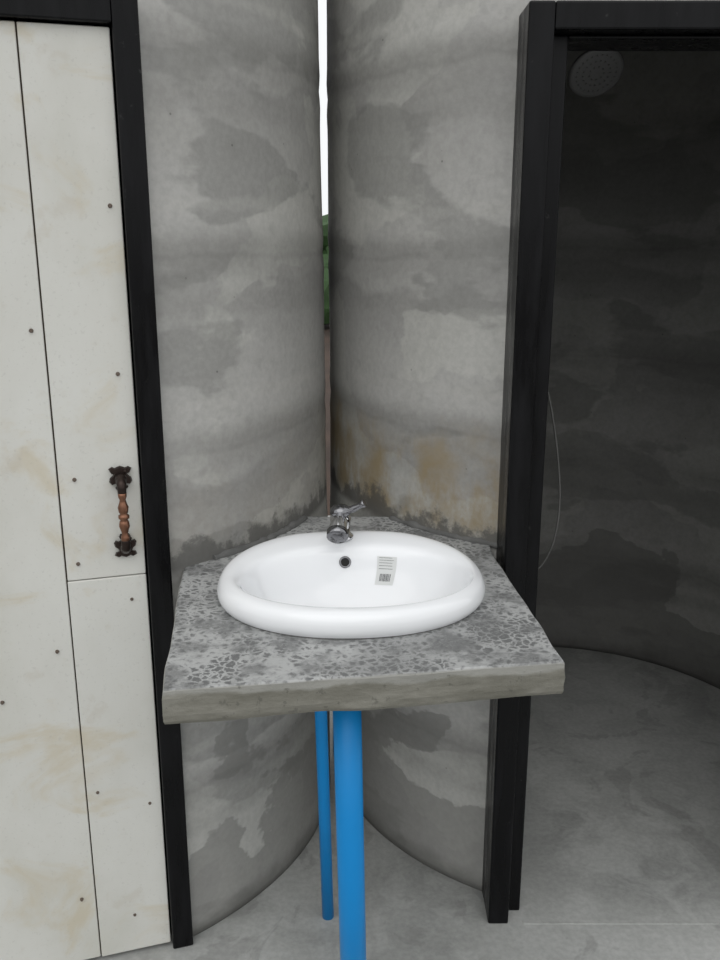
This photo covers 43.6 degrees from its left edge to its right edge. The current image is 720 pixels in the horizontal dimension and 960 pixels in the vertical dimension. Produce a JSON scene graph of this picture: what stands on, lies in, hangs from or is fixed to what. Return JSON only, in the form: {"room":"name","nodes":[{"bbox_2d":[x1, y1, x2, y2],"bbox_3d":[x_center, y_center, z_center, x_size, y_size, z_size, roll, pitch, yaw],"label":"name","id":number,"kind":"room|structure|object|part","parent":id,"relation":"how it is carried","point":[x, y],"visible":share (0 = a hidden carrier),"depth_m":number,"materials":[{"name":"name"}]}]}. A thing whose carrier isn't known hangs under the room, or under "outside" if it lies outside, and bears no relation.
{"room":"outdoor washroom","nodes":[
{"label":"outdoor washroom","id":0,"kind":"room"},
{"bbox_2d":[108,466,136,556],"bbox_3d":[-0.489,0.071,1.839,0.044,0.198,0.050,0,15,0],"label":"door handle","id":1,"kind":"object","parent":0,"point":[120,477],"depth_m":1.83,"materials":[{"name":"brown metal"}]},
{"bbox_2d":[110,0,329,936],"bbox_3d":[-0.893,-0.215,2.485,1.602,2.401,1.596,0,15,0],"label":"wall","id":2,"kind":"structure","parent":0,"point":[231,98],"depth_m":1.98,"materials":[{"name":"concrete"}]},
{"bbox_2d":[0,0,192,948],"bbox_3d":[-0.737,0.130,1.865,0.660,2.062,0.150,-5,16,-16],"label":"door frame","id":3,"kind":"structure","parent":2,"relation":"in","point":[121,17],"depth_m":1.79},
{"bbox_2d":[0,20,170,959],"bbox_3d":[-0.724,0.161,1.829,0.556,1.998,0.032,-5,16,-16],"label":"leaf","id":4,"kind":"object","parent":3,"relation":"attached to","point":[46,867],"depth_m":1.84,"materials":[{"name":"white wood"}]},
{"bbox_3d":[-0.725,0.160,1.833,0.556,1.998,0.022,-5,16,-16],"label":"seam backing","id":5,"kind":"part","parent":4,"relation":"part of","materials":[{"name":"white wood"}]},
{"bbox_2d":[0,203,150,916],"bbox_3d":[-0.713,0.219,1.830,0.511,1.699,0.005,-5,16,-16],"label":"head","id":6,"kind":"object","parent":4,"relation":"attached to","point":[109,204],"visible":1,"depth_m":1.86},
{"bbox_2d":[324,324,330,515],"bbox_3d":[0.000,-0.861,10.133,80.000,0.200,100.000,0,15,0],"label":"ground","id":7,"kind":"structure","parent":0,"point":[327,326],"depth_m":9.53,"materials":[{"name":"red soil"}]},
{"bbox_2d":[322,214,329,324],"bbox_3d":[-0.797,-4.098,17.561,6.572,2.389,3.102,0,15,0],"label":"hedge","id":8,"kind":"object","parent":7,"relation":"on","point":[324,217],"visible":0.02,"depth_m":16.70,"materials":[{"name":"green plant"}]},
{"bbox_2d":[86,516,719,959],"bbox_3d":[0.000,1.623,0.549,10.000,0.120,10.200,0,15,0],"label":"floor","id":9,"kind":"structure","parent":0,"point":[622,818],"depth_m":2.43,"materials":[{"name":"grey concrete"}]},
{"bbox_2d":[315,711,333,919],"bbox_3d":[-0.088,0.668,2.125,0.029,0.889,0.058,10,18,31],"label":"pipe","id":10,"kind":"object","parent":9,"relation":"on","point":[321,723],"visible":0.6,"depth_m":2.15,"materials":[{"name":"plastic"}]},
{"bbox_2d":[333,711,365,959],"bbox_3d":[-0.016,0.782,1.708,0.051,0.890,0.076,12,19,37],"label":"drain pipe","id":11,"kind":"object","parent":9,"relation":"on","point":[347,725],"visible":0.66,"depth_m":1.65,"materials":[{"name":"plastic"}]},
{"bbox_2d":[523,921,719,923],"bbox_3d":[0.711,1.103,2.234,0.612,0.012,0.010,0,15,0],"label":"trim","id":12,"kind":"structure","parent":9,"relation":"on","point":[524,922],"depth_m":2.23,"materials":[{"name":"grey concrete"}]},
{"bbox_2d":[326,0,719,890],"bbox_3d":[0.710,-0.273,2.697,1.604,2.401,1.603,3,16,10],"label":"wall","id":13,"kind":"structure","parent":0,"point":[421,94],"depth_m":2.47,"materials":[{"name":"concrete"}]},
{"bbox_2d":[162,515,564,723],"bbox_3d":[-0.019,0.244,1.877,0.736,0.094,0.915,0,15,0],"label":"countertop","id":14,"kind":"structure","parent":13,"relation":"attached to","point":[219,666],"depth_m":1.53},
{"bbox_2d":[217,530,484,638],"bbox_3d":[-0.017,0.251,1.814,0.533,0.186,0.430,-1,15,-3],"label":"washbasin","id":15,"kind":"object","parent":14,"relation":"in","point":[373,584],"visible":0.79,"depth_m":1.87,"materials":[{"name":"white ceramic"}]},
{"bbox_2d":[327,500,366,543],"bbox_3d":[-0.028,0.090,1.899,0.085,0.093,0.132,0,15,0],"label":"faucet","id":16,"kind":"object","parent":15,"relation":"on","point":[338,532],"visible":1,"depth_m":1.88,"materials":[{"name":"silver metal"}]},
{"bbox_3d":[-0.024,0.056,1.925,0.084,0.041,0.046,3,16,12],"label":"lever","id":17,"kind":"part","parent":16,"relation":"part of","materials":[{"name":"silver metal"}]},
{"bbox_2d":[538,390,560,568],"bbox_3d":[0.440,-0.018,2.110,0.076,0.503,0.016,-4,16,-14],"label":"cable","id":18,"kind":"object","parent":13,"relation":"attached to","point":[549,399],"visible":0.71,"depth_m":2.13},
{"bbox_2d":[568,51,623,96],"bbox_3d":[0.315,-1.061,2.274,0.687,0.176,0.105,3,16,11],"label":"shower head","id":19,"kind":"object","parent":13,"relation":"attached to","point":[593,73],"visible":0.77,"depth_m":2.23},
{"bbox_2d":[482,0,719,922],"bbox_3d":[0.711,0.079,2.037,0.788,2.070,0.170,0,15,0],"label":"door frame","id":20,"kind":"structure","parent":13,"relation":"attached to","point":[548,29],"depth_m":1.85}
]}

